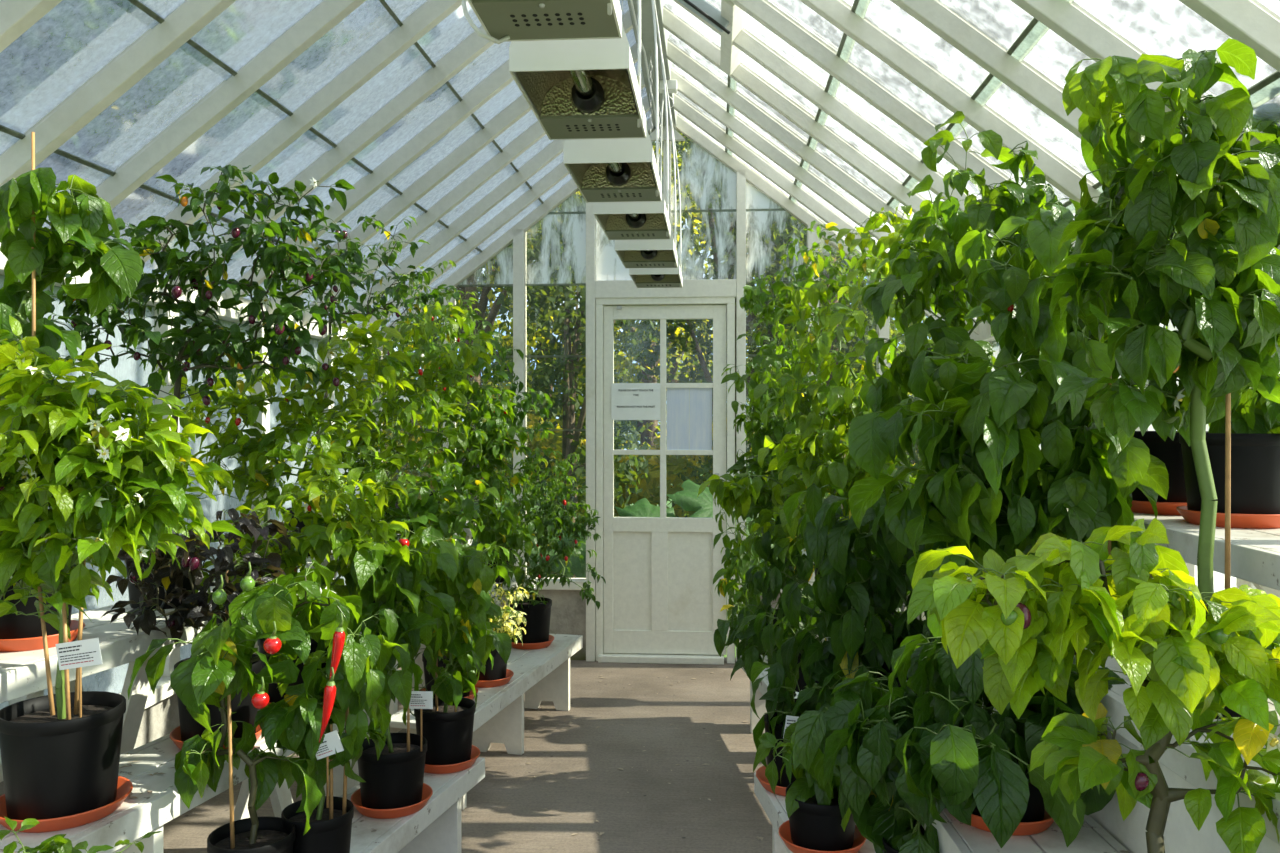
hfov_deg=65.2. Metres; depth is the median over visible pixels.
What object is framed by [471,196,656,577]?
tree
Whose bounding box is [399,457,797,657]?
lawn
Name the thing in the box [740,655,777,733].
bench
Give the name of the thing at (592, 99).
socket
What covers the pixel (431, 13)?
rafter
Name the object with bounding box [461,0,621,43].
lamp
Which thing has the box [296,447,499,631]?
plant
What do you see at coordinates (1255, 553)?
shelf
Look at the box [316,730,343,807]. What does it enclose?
card
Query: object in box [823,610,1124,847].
plant
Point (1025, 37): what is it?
window
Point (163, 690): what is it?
trim
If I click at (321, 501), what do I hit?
plant
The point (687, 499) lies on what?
plant
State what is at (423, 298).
plant
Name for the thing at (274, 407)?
window
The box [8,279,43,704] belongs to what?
stud
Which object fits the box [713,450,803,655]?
plant
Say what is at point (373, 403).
stud
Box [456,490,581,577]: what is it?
rhubarb piece
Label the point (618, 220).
lamp
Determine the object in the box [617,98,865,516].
tree
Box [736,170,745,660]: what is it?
stud
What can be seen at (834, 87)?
window
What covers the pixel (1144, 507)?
saucer
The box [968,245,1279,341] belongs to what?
trim
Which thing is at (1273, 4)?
window
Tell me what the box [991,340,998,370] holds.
window
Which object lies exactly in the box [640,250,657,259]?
socket
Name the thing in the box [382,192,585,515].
tree
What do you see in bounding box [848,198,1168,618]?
plant
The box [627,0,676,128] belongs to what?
ridge beam
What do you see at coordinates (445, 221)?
window
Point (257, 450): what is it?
plant
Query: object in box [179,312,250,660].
window
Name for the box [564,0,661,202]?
lamp
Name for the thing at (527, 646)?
saucer
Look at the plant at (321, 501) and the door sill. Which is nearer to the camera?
the plant at (321, 501)
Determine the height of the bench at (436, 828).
0.320 m
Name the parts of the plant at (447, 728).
pot, stem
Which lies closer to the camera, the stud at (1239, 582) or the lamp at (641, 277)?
the stud at (1239, 582)
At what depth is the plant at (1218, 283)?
1.66 m
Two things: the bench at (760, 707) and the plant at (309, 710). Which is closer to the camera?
the plant at (309, 710)
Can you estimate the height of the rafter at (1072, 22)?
1.321 m
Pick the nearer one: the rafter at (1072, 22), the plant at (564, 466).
the rafter at (1072, 22)
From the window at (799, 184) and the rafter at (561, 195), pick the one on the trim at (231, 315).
the rafter at (561, 195)
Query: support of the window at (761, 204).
in the wall at (568, 609)
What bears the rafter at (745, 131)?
on the trim at (984, 334)
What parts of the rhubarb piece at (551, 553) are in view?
blade, blade, blade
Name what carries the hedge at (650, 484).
on the lawn
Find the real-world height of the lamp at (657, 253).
0.947 m
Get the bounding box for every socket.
[571,77,604,112]
[606,163,630,185]
[626,214,645,227]
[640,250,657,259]
[651,274,664,280]
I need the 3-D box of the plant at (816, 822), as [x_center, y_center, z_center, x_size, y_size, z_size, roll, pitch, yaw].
[0.481,0.840,2.340,0.398,0.273,0.292,0,0,29]
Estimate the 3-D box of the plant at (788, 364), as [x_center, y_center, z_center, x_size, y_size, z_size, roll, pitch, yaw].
[0.830,-0.035,4.661,0.808,0.989,0.393,0,0,4]
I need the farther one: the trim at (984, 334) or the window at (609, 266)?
the window at (609, 266)
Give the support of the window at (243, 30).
attached to the rafter at (232, 92)
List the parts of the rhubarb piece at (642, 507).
blade, blade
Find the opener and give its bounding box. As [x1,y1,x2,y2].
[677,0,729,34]
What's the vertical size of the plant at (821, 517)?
0.648 m
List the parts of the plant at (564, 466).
pot, stem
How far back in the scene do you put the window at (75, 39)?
2.24 m
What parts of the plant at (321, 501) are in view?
pot, stem, flower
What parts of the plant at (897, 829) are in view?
stem, pot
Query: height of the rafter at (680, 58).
1.321 m
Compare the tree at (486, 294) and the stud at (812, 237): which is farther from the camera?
the tree at (486, 294)
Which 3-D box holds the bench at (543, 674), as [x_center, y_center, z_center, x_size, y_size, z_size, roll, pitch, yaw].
[-0.560,1.134,3.988,0.268,0.320,1.420,0,0,13]
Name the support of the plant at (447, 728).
on the saucer at (475, 752)
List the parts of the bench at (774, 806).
leg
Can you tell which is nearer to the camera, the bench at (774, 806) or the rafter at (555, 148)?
the bench at (774, 806)
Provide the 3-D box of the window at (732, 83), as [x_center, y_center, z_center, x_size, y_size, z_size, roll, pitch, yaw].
[0.928,-1.058,4.143,1.662,1.276,0.333,0,0,4]
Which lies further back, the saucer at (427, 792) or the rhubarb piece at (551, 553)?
the rhubarb piece at (551, 553)
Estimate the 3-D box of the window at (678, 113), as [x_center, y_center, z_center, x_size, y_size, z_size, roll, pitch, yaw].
[1.007,-1.065,5.205,1.662,1.276,0.333,0,0,4]
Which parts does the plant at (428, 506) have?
stem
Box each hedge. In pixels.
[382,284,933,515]
[382,414,918,574]
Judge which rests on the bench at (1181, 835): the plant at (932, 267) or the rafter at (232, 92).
the plant at (932, 267)
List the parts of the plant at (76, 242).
pot, stem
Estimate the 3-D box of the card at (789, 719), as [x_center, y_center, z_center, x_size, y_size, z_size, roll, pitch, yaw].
[0.403,0.828,2.605,0.063,0.154,0.007,0,0,-7]
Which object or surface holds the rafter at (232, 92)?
on the trim at (231, 315)
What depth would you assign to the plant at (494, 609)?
3.57 m
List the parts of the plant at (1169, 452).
stem, pot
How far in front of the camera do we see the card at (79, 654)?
1.89 m
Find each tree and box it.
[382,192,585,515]
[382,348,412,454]
[410,146,659,513]
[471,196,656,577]
[504,133,759,495]
[614,40,926,455]
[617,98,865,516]
[726,116,925,508]
[845,104,1094,477]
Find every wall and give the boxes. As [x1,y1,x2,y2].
[0,651,258,795]
[472,590,919,659]
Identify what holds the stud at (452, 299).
on the trim at (551, 586)
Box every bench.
[0,578,334,820]
[0,669,396,852]
[297,522,475,690]
[339,757,484,852]
[360,575,534,732]
[390,634,582,809]
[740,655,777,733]
[754,772,875,852]
[921,808,1129,852]
[982,656,1279,852]
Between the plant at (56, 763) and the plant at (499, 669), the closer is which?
the plant at (56, 763)
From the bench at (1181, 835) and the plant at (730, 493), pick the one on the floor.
the bench at (1181, 835)
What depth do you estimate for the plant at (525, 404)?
4.79 m
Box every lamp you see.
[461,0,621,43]
[509,0,645,139]
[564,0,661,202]
[593,0,670,239]
[615,50,677,267]
[629,98,682,287]
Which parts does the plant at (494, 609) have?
pot, stem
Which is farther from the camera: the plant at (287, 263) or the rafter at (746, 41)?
the rafter at (746, 41)
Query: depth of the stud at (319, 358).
4.83 m
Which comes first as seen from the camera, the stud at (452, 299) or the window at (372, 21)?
the window at (372, 21)
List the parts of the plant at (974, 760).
stem, pot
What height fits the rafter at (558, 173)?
1.321 m
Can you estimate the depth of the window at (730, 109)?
4.64 m
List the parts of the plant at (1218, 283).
flower, stem, flower, pot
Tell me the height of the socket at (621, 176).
0.072 m
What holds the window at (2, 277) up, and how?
in the wall at (158, 720)
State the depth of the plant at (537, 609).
4.40 m
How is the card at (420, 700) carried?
in the plant at (396, 578)
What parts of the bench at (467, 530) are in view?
trestle leg, trestle leg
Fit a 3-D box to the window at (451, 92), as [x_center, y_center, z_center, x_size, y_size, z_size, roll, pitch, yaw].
[-0.890,-1.054,3.567,1.662,1.276,0.333,0,0,4]
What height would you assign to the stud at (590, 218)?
2.672 m
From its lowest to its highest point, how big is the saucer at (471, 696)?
0.031 m
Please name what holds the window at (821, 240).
in the wall at (568, 609)
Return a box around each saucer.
[0,620,84,651]
[0,776,132,832]
[169,725,261,749]
[350,783,432,818]
[419,687,477,699]
[424,745,479,773]
[475,669,513,687]
[512,635,553,649]
[756,766,786,795]
[778,820,865,852]
[971,810,1053,835]
[1130,500,1186,515]
[1176,505,1279,528]
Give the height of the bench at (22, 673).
0.834 m
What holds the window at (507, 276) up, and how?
in the wall at (568, 609)
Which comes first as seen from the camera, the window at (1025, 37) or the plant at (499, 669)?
the window at (1025, 37)
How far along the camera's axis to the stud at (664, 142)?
5.42 m
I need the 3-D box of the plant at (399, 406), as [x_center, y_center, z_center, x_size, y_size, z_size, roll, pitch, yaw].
[-0.907,0.011,3.641,0.693,0.911,0.553,0,0,39]
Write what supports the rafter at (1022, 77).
on the trim at (984, 334)
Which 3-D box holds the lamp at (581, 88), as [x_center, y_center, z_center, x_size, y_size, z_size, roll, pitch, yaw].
[-0.117,-1.130,2.114,0.228,0.947,0.465,0,0,4]
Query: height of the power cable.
0.038 m
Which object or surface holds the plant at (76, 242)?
on the saucer at (36, 643)
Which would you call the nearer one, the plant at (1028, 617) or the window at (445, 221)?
the plant at (1028, 617)
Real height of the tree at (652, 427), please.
5.514 m
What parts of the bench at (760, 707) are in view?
leg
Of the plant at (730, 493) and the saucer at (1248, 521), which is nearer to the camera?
the saucer at (1248, 521)
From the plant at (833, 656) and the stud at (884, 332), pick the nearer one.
the plant at (833, 656)
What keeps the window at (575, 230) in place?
in the wall at (568, 609)
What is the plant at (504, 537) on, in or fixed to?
on the bench at (393, 708)
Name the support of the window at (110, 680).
in the wall at (158, 720)
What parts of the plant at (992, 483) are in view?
stem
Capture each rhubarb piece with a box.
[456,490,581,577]
[554,498,674,577]
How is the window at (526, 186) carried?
attached to the rafter at (558, 173)
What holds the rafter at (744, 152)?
on the trim at (984, 334)
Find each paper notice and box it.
[611,383,659,419]
[667,388,711,449]
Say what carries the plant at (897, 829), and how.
on the bench at (774, 806)
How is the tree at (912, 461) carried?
on the lawn
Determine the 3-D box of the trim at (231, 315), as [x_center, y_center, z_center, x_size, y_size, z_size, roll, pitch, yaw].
[-1.705,-0.453,2.707,0.115,0.090,5.750,0,0,4]
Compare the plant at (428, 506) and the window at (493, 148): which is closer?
the plant at (428, 506)
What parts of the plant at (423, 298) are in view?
stem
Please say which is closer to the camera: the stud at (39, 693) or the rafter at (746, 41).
the stud at (39, 693)
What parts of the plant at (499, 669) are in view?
pot, stem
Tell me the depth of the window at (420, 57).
3.27 m
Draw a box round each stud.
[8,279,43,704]
[153,306,179,676]
[250,325,269,525]
[318,339,333,514]
[371,351,381,494]
[443,286,455,540]
[513,229,526,574]
[586,202,595,661]
[663,141,670,224]
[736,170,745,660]
[807,224,818,583]
[876,280,888,378]
[1236,578,1256,588]
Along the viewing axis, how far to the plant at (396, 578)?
2.54 m
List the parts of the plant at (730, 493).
stem, pot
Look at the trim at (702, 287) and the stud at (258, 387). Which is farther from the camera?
the trim at (702, 287)
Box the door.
[604,305,726,654]
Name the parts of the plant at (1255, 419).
pot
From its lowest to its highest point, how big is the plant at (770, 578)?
0.702 m
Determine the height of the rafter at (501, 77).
1.321 m
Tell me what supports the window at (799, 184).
attached to the rafter at (744, 152)
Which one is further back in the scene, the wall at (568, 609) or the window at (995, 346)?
the wall at (568, 609)
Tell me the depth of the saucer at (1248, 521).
2.02 m
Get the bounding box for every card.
[56,638,102,717]
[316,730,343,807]
[409,691,432,751]
[783,715,798,737]
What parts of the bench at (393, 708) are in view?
leg, leg, leg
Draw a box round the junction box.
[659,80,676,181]
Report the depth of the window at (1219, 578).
2.74 m
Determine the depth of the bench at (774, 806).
2.63 m
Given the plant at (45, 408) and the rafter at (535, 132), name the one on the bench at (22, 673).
the plant at (45, 408)
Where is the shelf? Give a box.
[1133,513,1279,597]
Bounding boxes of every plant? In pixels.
[0,132,143,638]
[0,315,232,567]
[0,371,244,819]
[0,817,161,852]
[44,164,386,609]
[102,508,290,741]
[128,559,361,852]
[156,313,414,580]
[195,457,409,702]
[249,609,410,852]
[277,205,463,511]
[288,301,494,556]
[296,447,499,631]
[301,528,458,808]
[371,316,533,521]
[374,260,491,508]
[399,515,511,764]
[420,415,543,582]
[422,514,511,697]
[429,305,552,502]
[471,582,528,680]
[477,430,579,582]
[494,473,605,642]
[666,471,777,615]
[697,371,904,631]
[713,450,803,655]
[714,516,821,704]
[721,321,841,578]
[731,317,844,477]
[733,532,937,786]
[736,213,884,461]
[753,722,854,850]
[754,205,936,503]
[783,481,934,694]
[794,671,945,852]
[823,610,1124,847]
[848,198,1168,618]
[851,111,1057,559]
[907,518,1279,852]
[1015,174,1207,502]
[1049,38,1279,718]
[1175,117,1279,514]
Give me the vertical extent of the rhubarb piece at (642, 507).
0.894 m
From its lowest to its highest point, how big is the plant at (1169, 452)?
0.809 m
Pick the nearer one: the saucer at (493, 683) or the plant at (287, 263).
the plant at (287, 263)
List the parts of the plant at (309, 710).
pot, stem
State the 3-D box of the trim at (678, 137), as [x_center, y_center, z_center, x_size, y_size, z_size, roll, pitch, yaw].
[0.135,-1.600,5.400,0.220,0.110,0.030,0,0,4]
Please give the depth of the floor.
3.69 m
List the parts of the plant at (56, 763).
flower, flower, pot, stem, flower, flower, flower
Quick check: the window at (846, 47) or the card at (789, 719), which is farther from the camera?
the window at (846, 47)
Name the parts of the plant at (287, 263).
pot, stem, flower, flower, flower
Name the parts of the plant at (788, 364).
stem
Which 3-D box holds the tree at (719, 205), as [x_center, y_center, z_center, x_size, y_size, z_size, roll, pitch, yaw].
[1.823,-1.940,12.544,3.829,6.626,3.926,0,0,-39]
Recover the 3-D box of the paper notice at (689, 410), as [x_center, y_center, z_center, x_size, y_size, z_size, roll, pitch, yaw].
[0.269,-0.035,5.458,0.248,0.349,0.002,0,0,4]
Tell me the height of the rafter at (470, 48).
1.321 m
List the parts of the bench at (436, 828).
rail, leg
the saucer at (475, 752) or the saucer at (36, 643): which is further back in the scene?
the saucer at (475, 752)
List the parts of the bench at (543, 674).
rail, leg, leg, leg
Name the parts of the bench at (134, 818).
leg, rail, leg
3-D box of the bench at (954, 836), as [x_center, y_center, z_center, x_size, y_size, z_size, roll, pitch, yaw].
[0.707,1.022,1.946,0.293,0.570,1.750,0,0,1]
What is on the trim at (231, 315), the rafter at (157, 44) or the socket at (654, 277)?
the rafter at (157, 44)
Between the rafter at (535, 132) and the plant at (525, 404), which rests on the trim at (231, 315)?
the rafter at (535, 132)
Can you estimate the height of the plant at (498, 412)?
0.932 m
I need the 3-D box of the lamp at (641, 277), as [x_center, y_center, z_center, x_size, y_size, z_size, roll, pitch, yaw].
[0.082,-1.147,4.760,0.228,0.947,0.465,0,0,4]
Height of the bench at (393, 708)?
0.570 m
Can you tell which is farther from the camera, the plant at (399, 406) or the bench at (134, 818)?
the plant at (399, 406)
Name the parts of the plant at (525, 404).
stem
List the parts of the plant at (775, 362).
stem, pot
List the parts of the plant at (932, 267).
stem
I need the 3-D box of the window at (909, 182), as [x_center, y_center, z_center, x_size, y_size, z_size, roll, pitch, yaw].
[0.901,-1.056,3.789,1.662,1.276,0.333,0,0,4]
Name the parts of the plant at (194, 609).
stem, pot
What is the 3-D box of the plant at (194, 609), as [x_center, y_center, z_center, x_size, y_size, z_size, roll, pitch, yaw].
[-1.017,0.446,2.328,0.405,0.562,0.302,0,0,-7]
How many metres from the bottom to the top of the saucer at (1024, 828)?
0.031 m
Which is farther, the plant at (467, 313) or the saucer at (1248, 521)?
the plant at (467, 313)
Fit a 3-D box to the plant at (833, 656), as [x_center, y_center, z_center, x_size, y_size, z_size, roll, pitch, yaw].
[0.581,0.625,2.728,0.641,0.700,0.446,0,0,0]
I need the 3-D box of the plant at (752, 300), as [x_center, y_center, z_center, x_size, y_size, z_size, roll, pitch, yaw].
[0.794,-0.204,4.140,0.803,1.335,0.462,0,0,8]
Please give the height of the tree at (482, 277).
6.301 m
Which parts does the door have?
panel, panel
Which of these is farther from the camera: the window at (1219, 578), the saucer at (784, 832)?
the window at (1219, 578)
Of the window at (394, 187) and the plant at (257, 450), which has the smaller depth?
the plant at (257, 450)
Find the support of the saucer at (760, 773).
on the bench at (774, 806)
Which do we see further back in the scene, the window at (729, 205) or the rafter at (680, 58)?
the window at (729, 205)
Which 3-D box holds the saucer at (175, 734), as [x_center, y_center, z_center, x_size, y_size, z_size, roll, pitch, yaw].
[-0.981,0.719,2.329,0.209,0.031,0.209,0,0,4]
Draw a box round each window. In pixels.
[0,0,185,154]
[0,275,7,709]
[18,0,322,229]
[43,285,153,695]
[107,0,427,247]
[143,1,481,276]
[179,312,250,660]
[204,41,510,285]
[244,0,628,299]
[270,335,317,572]
[299,29,635,307]
[323,61,641,319]
[334,344,367,584]
[347,87,646,326]
[377,111,651,330]
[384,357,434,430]
[456,248,512,503]
[525,194,585,579]
[596,156,662,280]
[663,0,992,236]
[666,30,913,218]
[670,61,901,236]
[671,143,735,279]
[676,91,889,250]
[676,111,867,253]
[706,0,981,199]
[746,181,802,506]
[769,0,1074,219]
[819,238,877,507]
[845,0,1102,192]
[941,0,1186,135]
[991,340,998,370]
[1066,0,1279,137]
[1148,320,1235,592]
[1260,0,1279,13]
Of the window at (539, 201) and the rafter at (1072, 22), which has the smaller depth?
the rafter at (1072, 22)
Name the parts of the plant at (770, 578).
stem, pot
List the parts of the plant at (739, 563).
stem, pot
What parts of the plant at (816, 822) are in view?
stem, pot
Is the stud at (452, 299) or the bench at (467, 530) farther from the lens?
the stud at (452, 299)
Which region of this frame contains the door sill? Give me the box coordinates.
[598,653,723,664]
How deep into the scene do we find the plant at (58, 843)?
1.62 m
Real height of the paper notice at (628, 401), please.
0.199 m
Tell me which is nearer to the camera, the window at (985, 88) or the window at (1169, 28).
the window at (1169, 28)
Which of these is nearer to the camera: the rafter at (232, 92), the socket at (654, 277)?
the rafter at (232, 92)
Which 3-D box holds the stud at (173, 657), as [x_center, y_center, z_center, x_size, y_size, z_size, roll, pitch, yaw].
[-1.651,0.223,3.455,0.090,1.270,0.070,0,0,4]
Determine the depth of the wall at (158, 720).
3.35 m
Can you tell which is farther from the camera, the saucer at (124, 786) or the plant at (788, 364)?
the plant at (788, 364)
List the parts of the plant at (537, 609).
pot, stem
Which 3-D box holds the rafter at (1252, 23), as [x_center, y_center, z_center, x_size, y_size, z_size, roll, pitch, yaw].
[0.741,-1.019,1.843,1.693,1.321,0.036,0,0,4]
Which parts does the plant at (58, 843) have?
stem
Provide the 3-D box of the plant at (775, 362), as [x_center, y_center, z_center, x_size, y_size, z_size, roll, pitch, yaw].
[0.589,0.144,4.178,0.553,1.157,0.462,0,0,-39]
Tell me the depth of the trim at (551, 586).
5.47 m
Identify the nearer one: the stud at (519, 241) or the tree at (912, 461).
the stud at (519, 241)
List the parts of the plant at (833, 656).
pot, stem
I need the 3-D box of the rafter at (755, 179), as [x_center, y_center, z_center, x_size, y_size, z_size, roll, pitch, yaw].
[1.007,-1.042,5.383,1.693,1.321,0.060,0,0,4]
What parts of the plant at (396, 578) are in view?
stem, pot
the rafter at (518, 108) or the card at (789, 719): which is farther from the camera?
the rafter at (518, 108)
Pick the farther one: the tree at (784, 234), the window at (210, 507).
the tree at (784, 234)
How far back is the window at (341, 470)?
5.20 m
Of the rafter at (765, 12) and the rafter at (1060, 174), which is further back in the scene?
the rafter at (765, 12)
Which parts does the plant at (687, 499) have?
blade, blade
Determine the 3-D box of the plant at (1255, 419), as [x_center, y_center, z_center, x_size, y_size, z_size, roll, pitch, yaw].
[1.307,-0.275,2.102,0.354,0.946,0.364,0,0,33]
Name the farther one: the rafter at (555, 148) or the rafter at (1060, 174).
the rafter at (555, 148)
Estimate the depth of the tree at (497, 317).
14.41 m
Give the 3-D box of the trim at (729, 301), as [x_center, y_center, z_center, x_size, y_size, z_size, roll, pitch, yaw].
[0.138,0.291,5.472,0.759,1.988,0.070,0,0,4]
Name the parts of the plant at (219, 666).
pot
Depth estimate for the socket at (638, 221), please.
3.46 m
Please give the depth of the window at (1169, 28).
2.04 m
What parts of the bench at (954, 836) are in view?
rail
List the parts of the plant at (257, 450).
pot, stem, flower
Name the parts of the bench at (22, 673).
trestle leg, trestle leg, rail, trestle leg, trestle leg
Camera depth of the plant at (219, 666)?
2.04 m
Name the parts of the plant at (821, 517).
stem, pot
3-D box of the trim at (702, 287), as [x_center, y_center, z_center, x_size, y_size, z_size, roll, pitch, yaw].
[0.140,-0.748,5.461,0.769,0.095,0.078,0,0,4]
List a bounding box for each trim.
[0,242,382,349]
[0,641,258,781]
[534,577,590,589]
[595,279,736,297]
[596,297,734,663]
[649,126,684,140]
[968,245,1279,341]
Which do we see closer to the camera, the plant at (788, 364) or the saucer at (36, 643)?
the saucer at (36, 643)
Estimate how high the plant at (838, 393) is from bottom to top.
1.223 m
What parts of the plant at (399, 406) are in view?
pot, stem, flower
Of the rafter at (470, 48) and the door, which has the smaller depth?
the rafter at (470, 48)
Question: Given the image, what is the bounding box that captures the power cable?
[630,0,655,125]
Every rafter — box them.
[0,0,61,52]
[0,0,235,186]
[48,0,365,228]
[127,0,461,261]
[175,26,493,296]
[209,60,513,321]
[268,10,632,313]
[288,44,637,336]
[335,72,644,329]
[349,96,649,347]
[382,117,654,338]
[663,5,939,228]
[667,39,924,237]
[671,68,950,291]
[673,0,993,235]
[674,93,991,344]
[675,114,944,320]
[730,0,1075,246]
[800,0,1100,202]
[890,0,1081,138]
[1011,0,1260,145]
[1179,0,1279,71]
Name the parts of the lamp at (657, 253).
chain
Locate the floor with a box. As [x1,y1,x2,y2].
[163,657,772,852]
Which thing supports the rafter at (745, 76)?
on the trim at (984, 334)

